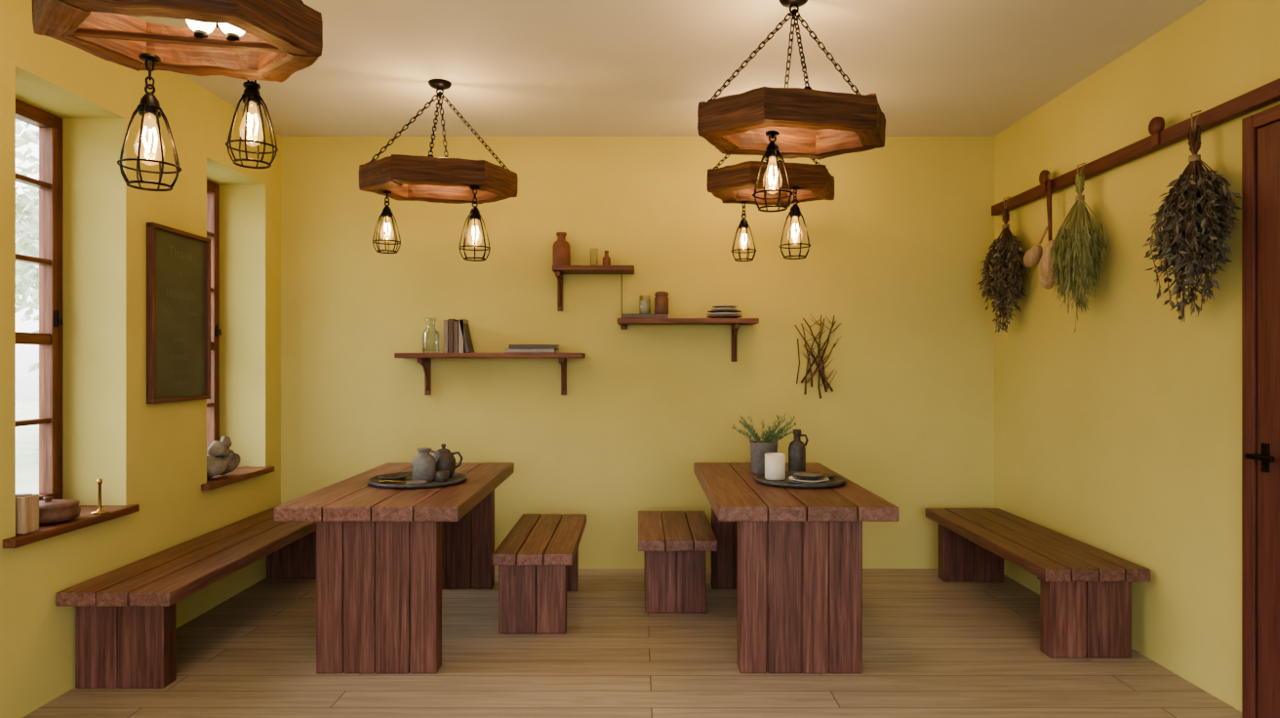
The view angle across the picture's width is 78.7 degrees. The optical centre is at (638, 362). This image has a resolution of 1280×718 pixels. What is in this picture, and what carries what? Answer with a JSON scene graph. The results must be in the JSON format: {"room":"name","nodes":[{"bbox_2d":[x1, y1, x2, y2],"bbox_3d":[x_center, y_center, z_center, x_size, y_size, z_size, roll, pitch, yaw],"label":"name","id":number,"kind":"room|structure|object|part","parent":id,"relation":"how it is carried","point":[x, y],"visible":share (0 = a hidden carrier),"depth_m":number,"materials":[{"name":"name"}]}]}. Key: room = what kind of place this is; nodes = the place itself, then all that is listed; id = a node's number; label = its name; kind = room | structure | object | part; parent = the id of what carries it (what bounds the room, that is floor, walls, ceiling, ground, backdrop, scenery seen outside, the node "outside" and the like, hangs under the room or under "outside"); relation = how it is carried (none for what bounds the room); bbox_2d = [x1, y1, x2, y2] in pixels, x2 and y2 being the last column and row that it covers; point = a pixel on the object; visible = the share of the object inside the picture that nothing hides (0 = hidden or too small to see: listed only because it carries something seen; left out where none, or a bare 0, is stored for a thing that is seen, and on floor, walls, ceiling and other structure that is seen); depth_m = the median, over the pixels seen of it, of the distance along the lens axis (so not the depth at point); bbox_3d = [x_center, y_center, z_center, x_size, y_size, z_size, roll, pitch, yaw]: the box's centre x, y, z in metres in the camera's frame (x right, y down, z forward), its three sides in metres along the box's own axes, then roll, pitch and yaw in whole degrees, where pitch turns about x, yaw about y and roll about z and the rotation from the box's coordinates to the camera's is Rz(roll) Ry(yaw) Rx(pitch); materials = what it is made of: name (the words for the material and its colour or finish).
{"room":"dining room","nodes":[
{"label":"dining room","id":0,"kind":"room"},
{"bbox_2d":[0,0,280,717],"bbox_3d":[-2.417,-0.064,1.488,0.360,2.700,6.776,0,0,0],"label":"wall","id":1,"kind":"structure","parent":0,"point":[151,457],"depth_m":3.40,"materials":[{"name":"yellow paint"}]},
{"bbox_2d":[15,98,62,500],"bbox_3d":[-2.521,-0.223,3.102,0.102,1.687,0.604,0,0,0],"label":"window","id":2,"kind":"structure","parent":1,"relation":"in","point":[49,338],"depth_m":3.33,"materials":[{"name":"brown wood"}]},
{"bbox_2d":[2,504,139,548],"bbox_3d":[-2.349,0.636,3.082,0.316,0.032,0.684,0,0,0],"label":"window sill","id":3,"kind":"structure","parent":1,"relation":"attached to","point":[85,519],"depth_m":3.05,"materials":[{"name":"brown wood"}]},
{"bbox_2d":[15,493,39,534],"bbox_3d":[-2.257,0.550,2.850,0.085,0.138,0.070,0,0,0],"label":"wooden block","id":4,"kind":"object","parent":3,"relation":"on","point":[26,504],"visible":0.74,"depth_m":2.83,"materials":[{"name":"brown wood"}]},
{"bbox_2d":[39,496,80,524],"bbox_3d":[-2.310,0.571,3.050,0.212,0.096,0.212,0,0,0],"label":"lidded bowl","id":5,"kind":"object","parent":3,"relation":"on","point":[51,511],"visible":0.72,"depth_m":3.01,"materials":[{"name":"brown ceramic"}]},
{"bbox_2d":[90,479,108,514],"bbox_3d":[-2.225,0.549,3.220,0.064,0.140,0.064,0,0,0],"label":"brass candlestick","id":6,"kind":"object","parent":3,"relation":"on","point":[100,510],"visible":1,"depth_m":3.21,"materials":[{"name":"gold metal"}]},
{"bbox_2d":[146,222,210,403],"bbox_3d":[-2.220,-0.227,3.780,0.034,0.825,0.480,0,0,0],"label":"chalkboard","id":7,"kind":"object","parent":1,"relation":"attached to","point":[178,261],"visible":1,"depth_m":3.74,"materials":[{"name":"brown wood"}]},
{"bbox_2d":[206,179,221,454],"bbox_3d":[-2.521,-0.223,4.356,0.102,1.687,0.633,0,0,0],"label":"window","id":8,"kind":"structure","parent":1,"relation":"in","point":[213,189],"depth_m":4.60,"materials":[{"name":"brown wood"}]},
{"bbox_2d":[200,466,274,490],"bbox_3d":[-2.349,0.636,4.337,0.316,0.032,0.713,0,0,0],"label":"window sill","id":9,"kind":"structure","parent":1,"relation":"attached to","point":[240,473],"depth_m":4.31,"materials":[{"name":"brown wood"}]},
{"bbox_2d":[206,436,239,479],"bbox_3d":[-2.292,0.510,4.239,0.152,0.217,0.298,0,0,0],"label":"stone ornament","id":10,"kind":"object","parent":9,"relation":"on","point":[220,460],"visible":0.93,"depth_m":4.20,"materials":[{"name":"beige stone"}]},
{"bbox_2d":[22,568,1241,717],"bbox_3d":[-0.114,1.336,1.563,4.966,0.100,6.926,0,0,0],"label":"floor","id":11,"kind":"structure","parent":0,"point":[933,647],"depth_m":3.22,"materials":[{"name":"brown wood"}]},
{"bbox_2d":[55,504,316,688],"bbox_3d":[-2.010,1.081,3.907,0.435,0.410,1.863,0,0,0],"label":"bench","id":12,"kind":"object","parent":11,"relation":"on","point":[126,616],"visible":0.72,"depth_m":3.10,"materials":[{"name":"brown wood"}]},
{"bbox_2d":[274,462,514,673],"bbox_3d":[-1.113,0.936,3.886,0.751,0.700,1.422,0,0,0],"label":"dining table","id":13,"kind":"object","parent":11,"relation":"on","point":[385,558],"visible":0.87,"depth_m":3.23,"materials":[{"name":"brown wood"}]},
{"bbox_2d":[367,471,467,488],"bbox_3d":[-1.087,0.575,3.840,0.470,0.022,0.470,0,0,0],"label":"tray","id":14,"kind":"object","parent":13,"relation":"on","point":[458,477],"visible":0.6,"depth_m":3.73,"materials":[{"name":"grey metal"}]},
{"bbox_2d":[378,480,404,482],"bbox_3d":[-1.180,0.565,3.725,0.127,0.012,0.043,0,0,0],"label":"spoon","id":15,"kind":"object","parent":14,"relation":"on","point":[380,481],"visible":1,"depth_m":3.72,"materials":[{"name":"gold metal"}]},
{"bbox_2d":[378,474,407,480],"bbox_3d":[-1.207,0.565,3.830,0.140,0.021,0.140,0,0,0],"label":"shallow dish","id":16,"kind":"object","parent":14,"relation":"on","point":[394,477],"visible":0.91,"depth_m":3.85,"materials":[{"name":"ceramic"}]},
{"bbox_2d":[406,480,428,484],"bbox_3d":[-1.047,0.568,3.685,0.100,0.014,0.100,0,0,0],"label":"shallow dish","id":17,"kind":"object","parent":14,"relation":"on","point":[415,482],"visible":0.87,"depth_m":3.69,"materials":[{"name":"grey ceramic"}]},
{"bbox_2d":[412,447,439,480],"bbox_3d":[-1.051,0.497,3.820,0.111,0.155,0.111,0,0,45],"label":"ceramic jug","id":18,"kind":"object","parent":14,"relation":"on","point":[423,463],"visible":0.99,"depth_m":3.78,"materials":[{"name":"grey ceramic"}]},
{"bbox_2d":[436,470,448,481],"bbox_3d":[-0.952,0.550,3.780,0.064,0.050,0.064,0,0,0],"label":"cup","id":19,"kind":"object","parent":14,"relation":"on","point":[441,475],"visible":0.99,"depth_m":3.75,"materials":[{"name":"ceramic"}]},
{"bbox_2d":[433,443,462,477],"bbox_3d":[-0.989,0.491,3.930,0.159,0.167,0.130,0,0,-45],"label":"teapot","id":20,"kind":"object","parent":14,"relation":"on","point":[447,460],"visible":0.78,"depth_m":3.90,"materials":[{"name":"ceramic"}]},
{"bbox_2d":[492,514,586,634],"bbox_3d":[-0.492,1.084,4.079,0.371,0.405,0.957,0,0,0],"label":"bench","id":21,"kind":"object","parent":11,"relation":"on","point":[538,559],"visible":1,"depth_m":3.70,"materials":[{"name":"brown wood"}]},
{"bbox_2d":[638,511,717,613],"bbox_3d":[0.192,1.084,4.265,0.396,0.404,0.788,0,0,0],"label":"bench","id":22,"kind":"object","parent":11,"relation":"on","point":[675,544],"visible":1,"depth_m":4.00,"materials":[{"name":"brown wood"}]},
{"bbox_2d":[693,462,899,673],"bbox_3d":[0.693,0.936,3.888,0.737,0.700,1.424,0,0,0],"label":"dining table","id":23,"kind":"object","parent":11,"relation":"on","point":[792,557],"visible":0.79,"depth_m":3.23,"materials":[{"name":"brown wood"}]},
{"bbox_2d":[731,414,795,474],"bbox_3d":[0.659,0.424,4.148,0.350,0.324,0.284,0,0,11],"label":"potted herb","id":24,"kind":"object","parent":23,"relation":"on","point":[759,448],"visible":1,"depth_m":4.10,"materials":[{"name":"grey ceramic"}]},
{"bbox_2d":[788,429,808,471],"bbox_3d":[0.830,0.468,4.100,0.089,0.237,0.089,0,0,45],"label":"bottle","id":25,"kind":"object","parent":23,"relation":"on","point":[796,448],"visible":0.85,"depth_m":4.07,"materials":[{"name":"ceramic"}]},
{"bbox_2d":[755,471,846,488],"bbox_3d":[0.793,0.575,3.840,0.440,0.022,0.440,0,0,0],"label":"tray","id":26,"kind":"object","parent":23,"relation":"on","point":[836,480],"visible":0.56,"depth_m":3.72,"materials":[{"name":"grey metal"}]},
{"bbox_2d":[764,452,785,480],"bbox_3d":[0.673,0.512,3.860,0.100,0.125,0.100,0,0,0],"label":"candle","id":27,"kind":"object","parent":26,"relation":"on","point":[775,462],"visible":1,"depth_m":3.82,"materials":[{"name":"wax"}]},
{"bbox_2d":[787,471,830,483],"bbox_3d":[0.813,0.553,3.740,0.200,0.044,0.200,0,0,0],"label":"plates","id":28,"kind":"object","parent":26,"relation":"on","point":[805,477],"visible":0.95,"depth_m":3.71,"materials":[{"name":"grey ceramic"}]},
{"bbox_2d":[823,474,834,479],"bbox_3d":[0.923,0.567,3.890,0.100,0.016,0.100,0,0,0],"label":"shallow dish","id":29,"kind":"object","parent":26,"relation":"on","point":[829,476],"visible":0.32,"depth_m":3.88,"materials":[{"name":"ceramic"}]},
{"bbox_2d":[925,508,1150,657],"bbox_3d":[1.960,1.083,4.035,0.446,0.406,1.409,0,0,0],"label":"bench","id":30,"kind":"object","parent":11,"relation":"on","point":[1086,589],"visible":1,"depth_m":3.45,"materials":[{"name":"brown wood"}]},
{"bbox_2d":[280,136,994,568],"bbox_3d":[-0.114,-0.064,4.951,4.966,2.700,0.150,0,0,0],"label":"wall","id":31,"kind":"structure","parent":0,"point":[896,256],"depth_m":4.88,"materials":[{"name":"yellow paint"}]},
{"bbox_2d":[394,353,585,395],"bbox_3d":[-0.899,0.070,4.766,1.124,0.260,0.220,0,0,0],"label":"wall shelf","id":32,"kind":"object","parent":31,"relation":"attached to","point":[423,359],"visible":1,"depth_m":4.66,"materials":[{"name":"brown wood"}]},
{"bbox_2d":[422,317,439,353],"bbox_3d":[-1.270,-0.167,4.761,0.104,0.215,0.104,0,0,0],"label":"glass bottle","id":33,"kind":"object","parent":32,"relation":"on","point":[428,317],"visible":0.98,"depth_m":4.76,"materials":[{"name":"clear glass"}]},
{"bbox_2d":[443,319,474,353],"bbox_3d":[-1.097,-0.162,4.761,0.153,0.205,0.140,0,0,0],"label":"books","id":34,"kind":"object","parent":32,"relation":"on","point":[457,333],"visible":0.92,"depth_m":4.69,"materials":[{"name":"paper"}]},
{"bbox_2d":[505,344,559,353],"bbox_3d":[-0.647,-0.085,4.761,0.311,0.050,0.140,0,0,0],"label":"stacked books","id":35,"kind":"object","parent":32,"relation":"on","point":[512,348],"visible":0.98,"depth_m":4.69,"materials":[{"name":"paper"}]},
{"bbox_2d":[552,265,634,314],"bbox_3d":[-0.275,-0.426,4.766,0.491,0.316,0.220,0,0,0],"label":"wall shelf","id":36,"kind":"object","parent":31,"relation":"attached to","point":[559,270],"visible":0.98,"depth_m":4.69,"materials":[{"name":"brown wood"}]},
{"bbox_2d":[552,232,570,265],"bbox_3d":[-0.473,-0.688,4.761,0.108,0.210,0.108,0,0,0],"label":"bottle","id":37,"kind":"object","parent":36,"relation":"on","point":[561,248],"visible":0.85,"depth_m":4.72,"materials":[{"name":"orange glass"}]},
{"bbox_2d":[602,250,610,265],"bbox_3d":[-0.198,-0.633,4.761,0.048,0.100,0.048,0,0,0],"label":"bottle","id":38,"kind":"object","parent":36,"relation":"on","point":[606,260],"visible":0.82,"depth_m":4.74,"materials":[{"name":"glass"}]},
{"bbox_2d":[617,318,759,361],"bbox_3d":[0.293,-0.138,4.766,0.846,0.260,0.220,0,0,0],"label":"wall shelf","id":39,"kind":"object","parent":31,"relation":"attached to","point":[736,323],"visible":1,"depth_m":4.66,"materials":[{"name":"brown wood"}]},
{"bbox_2d":[621,314,668,318],"bbox_3d":[0.033,-0.282,4.761,0.281,0.028,0.140,0,0,0],"label":"book","id":40,"kind":"object","parent":39,"relation":"on","point":[622,315],"visible":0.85,"depth_m":4.69,"materials":[{"name":"paper"}]},
{"bbox_2d":[654,291,668,314],"bbox_3d":[0.138,-0.365,4.761,0.084,0.138,0.084,0,0,0],"label":"canister","id":41,"kind":"object","parent":40,"relation":"on","point":[660,300],"visible":0.94,"depth_m":4.72,"materials":[{"name":"ceramic"}]},
{"bbox_3d":[0.036,-0.353,4.761,0.072,0.115,0.072,0,0,0],"label":"glass candle jar","id":42,"kind":"object","parent":40,"relation":"on","visible":0},
{"bbox_2d":[640,300,649,313],"bbox_3d":[0.036,-0.341,4.761,0.056,0.075,0.056,0,0,0],"label":"pillar candle","id":43,"kind":"object","parent":42,"relation":"in","point":[644,304],"visible":1,"depth_m":4.74,"materials":[{"name":"wax"}]},
{"bbox_2d":[706,305,742,318],"bbox_3d":[0.521,-0.307,4.761,0.216,0.076,0.216,0,0,0],"label":"plates","id":44,"kind":"object","parent":39,"relation":"on","point":[720,311],"visible":0.94,"depth_m":4.70,"materials":[{"name":"grey ceramic"}]},
{"bbox_2d":[795,313,841,399],"bbox_3d":[1.115,-0.043,4.853,0.294,0.530,0.034,0,0,0],"label":"bundle","id":45,"kind":"object","parent":31,"relation":"attached to","point":[821,375],"visible":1,"depth_m":4.85,"materials":[{"name":"brown plant"}]},
{"bbox_2d":[134,0,1207,136],"bbox_3d":[-0.114,-1.464,1.563,4.966,0.100,6.926,0,0,0],"label":"ceiling","id":46,"kind":"structure","parent":0,"point":[513,67],"depth_m":3.63,"materials":[{"name":"paint"}]},
{"bbox_2d":[32,0,322,191],"bbox_3d":[-1.245,-0.955,2.129,0.621,0.916,0.636,0,0,-44],"label":"chandelier","id":47,"kind":"object","parent":46,"relation":"hanging from","point":[274,40],"visible":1,"depth_m":2.16,"materials":[{"name":"brown wood"}]},
{"bbox_3d":[-1.385,-0.630,2.210,0.074,0.141,0.074,0,0,0],"label":"edison bulb","id":48,"kind":"part","parent":47,"relation":"part of","materials":[{"name":"clear glass"}]},
{"bbox_3d":[-1.245,-0.927,2.130,0.719,0.140,0.508,0,0,-12],"label":"hexagonal beam frame","id":49,"kind":"part","parent":47,"relation":"part of","materials":[{"name":"brown wood"}]},
{"bbox_2d":[359,79,518,261],"bbox_3d":[-1.004,-0.957,3.934,0.778,0.912,0.499,0,0,-12],"label":"chandelier","id":50,"kind":"object","parent":46,"relation":"hanging from","point":[407,178],"visible":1,"depth_m":3.81,"materials":[{"name":"brown wood"}]},
{"bbox_3d":[-1.006,-0.917,3.940,0.778,0.137,0.486,0,0,-13],"label":"hexagonal beam frame","id":51,"kind":"part","parent":50,"relation":"part of","materials":[{"name":"brown wood"}]},
{"bbox_2d":[706,154,835,261],"bbox_3d":[0.721,-0.977,4.224,0.722,0.872,0.550,0,0,0],"label":"chandelier","id":52,"kind":"object","parent":46,"relation":"hanging from","point":[733,182],"visible":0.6,"depth_m":4.05,"materials":[{"name":"brown wood"}]},
{"bbox_3d":[0.721,-0.965,4.231,0.739,0.145,0.466,0,0,-13],"label":"hexagonal beam frame","id":53,"kind":"part","parent":52,"relation":"part of","materials":[{"name":"brown wood"}]},
{"bbox_2d":[697,0,885,212],"bbox_3d":[0.599,-0.991,3.019,0.779,0.844,0.484,0,0,-13],"label":"chandelier","id":54,"kind":"object","parent":46,"relation":"hanging from","point":[772,121],"visible":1,"depth_m":2.88,"materials":[{"name":"brown wood"}]},
{"bbox_3d":[0.599,-0.917,3.019,0.779,0.146,0.484,0,0,-13],"label":"hexagonal beam frame","id":55,"kind":"part","parent":54,"relation":"part of","materials":[{"name":"brown wood"}]},
{"bbox_2d":[994,0,1279,712],"bbox_3d":[2.294,-0.064,1.488,0.150,2.700,6.776,0,0,0],"label":"wall","id":56,"kind":"structure","parent":0,"point":[1120,434],"depth_m":3.45,"materials":[{"name":"yellow paint"}]},
{"bbox_2d":[991,78,1279,215],"bbox_3d":[2.184,-0.966,3.250,0.069,0.123,3.100,0,0,0],"label":"hanging rail","id":57,"kind":"object","parent":56,"relation":"attached to","point":[1269,93],"visible":0.9,"depth_m":3.26,"materials":[{"name":"brown wood"}]},
{"bbox_2d":[976,196,1028,333],"bbox_3d":[2.113,-0.569,4.526,0.203,0.796,0.486,0,0,0],"label":"herb bundle","id":58,"kind":"object","parent":57,"relation":"hanging from","point":[1008,249],"visible":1,"depth_m":4.49,"materials":[{"name":"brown plant"}]},
{"bbox_2d":[1023,172,1060,289],"bbox_3d":[2.130,-0.691,4.138,0.112,0.609,0.232,0,0,-18],"label":"ladle","id":59,"kind":"object","parent":57,"relation":"hanging from","point":[1033,257],"visible":0.86,"depth_m":4.07,"materials":[{"name":"brown wood"}]},
{"bbox_2d":[1045,162,1107,332],"bbox_3d":[2.118,-0.554,3.779,0.190,0.826,0.401,0,0,0],"label":"bundle","id":60,"kind":"object","parent":57,"relation":"hanging from","point":[1079,248],"visible":1,"depth_m":3.73,"materials":[{"name":"green plant"}]},
{"bbox_2d":[1142,110,1242,322],"bbox_3d":[2.108,-0.558,2.996,0.214,0.815,0.425,0,0,0],"label":"herb bundle","id":61,"kind":"object","parent":57,"relation":"hanging from","point":[1196,188],"visible":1,"depth_m":2.95,"materials":[{"name":"green plant"}]},
{"bbox_2d":[1241,104,1279,717],"bbox_3d":[2.181,0.201,2.344,0.074,2.170,0.968,0,0,0],"label":"door","id":62,"kind":"structure","parent":56,"relation":"in","point":[1251,124],"depth_m":2.79,"materials":[{"name":"brown wood"}]},
{"bbox_3d":[2.167,0.331,2.708,0.047,0.100,0.115,0,0,0],"label":"handle","id":63,"kind":"part","parent":62,"relation":"part of","materials":[{"name":"black metal"}]},
{"bbox_2d":[1257,120,1279,717],"bbox_3d":[2.204,0.224,2.342,0.025,2.105,0.849,0,0,0],"label":"door leaf","id":64,"kind":"structure","parent":62,"relation":"attached to","point":[1268,137],"depth_m":2.71,"materials":[{"name":"brown wood"}]},
{"label":"outside","id":65,"kind":"structure","parent":0,"visible":0},
{"bbox_2d":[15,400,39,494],"bbox_3d":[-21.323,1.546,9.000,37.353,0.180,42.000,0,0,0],"label":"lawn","id":66,"kind":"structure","parent":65,"point":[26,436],"depth_m":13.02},
{"bbox_2d":[15,155,39,372],"bbox_3d":[-8.429,-1.085,12.484,4.216,5.041,4.756,0,0,17],"label":"tree","id":67,"kind":"object","parent":66,"relation":"on","point":[24,205],"visible":0.12,"depth_m":11.72,"materials":[{"name":"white plant"}]},
{"bbox_2d":[15,119,39,189],"bbox_3d":[-8.810,-1.099,8.631,4.049,5.070,4.353,0,0,0],"label":"tree","id":68,"kind":"object","parent":66,"relation":"on","point":[31,136],"visible":0.23,"depth_m":9.88,"materials":[{"name":"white plant"}]},
{"bbox_2d":[15,199,39,313],"bbox_3d":[-12.079,-1.352,13.806,4.716,5.575,3.680,0,0,-22],"label":"tree","id":69,"kind":"object","parent":66,"relation":"on","point":[18,290],"visible":0.05,"depth_m":14.04,"materials":[{"name":"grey plant"}]}
]}

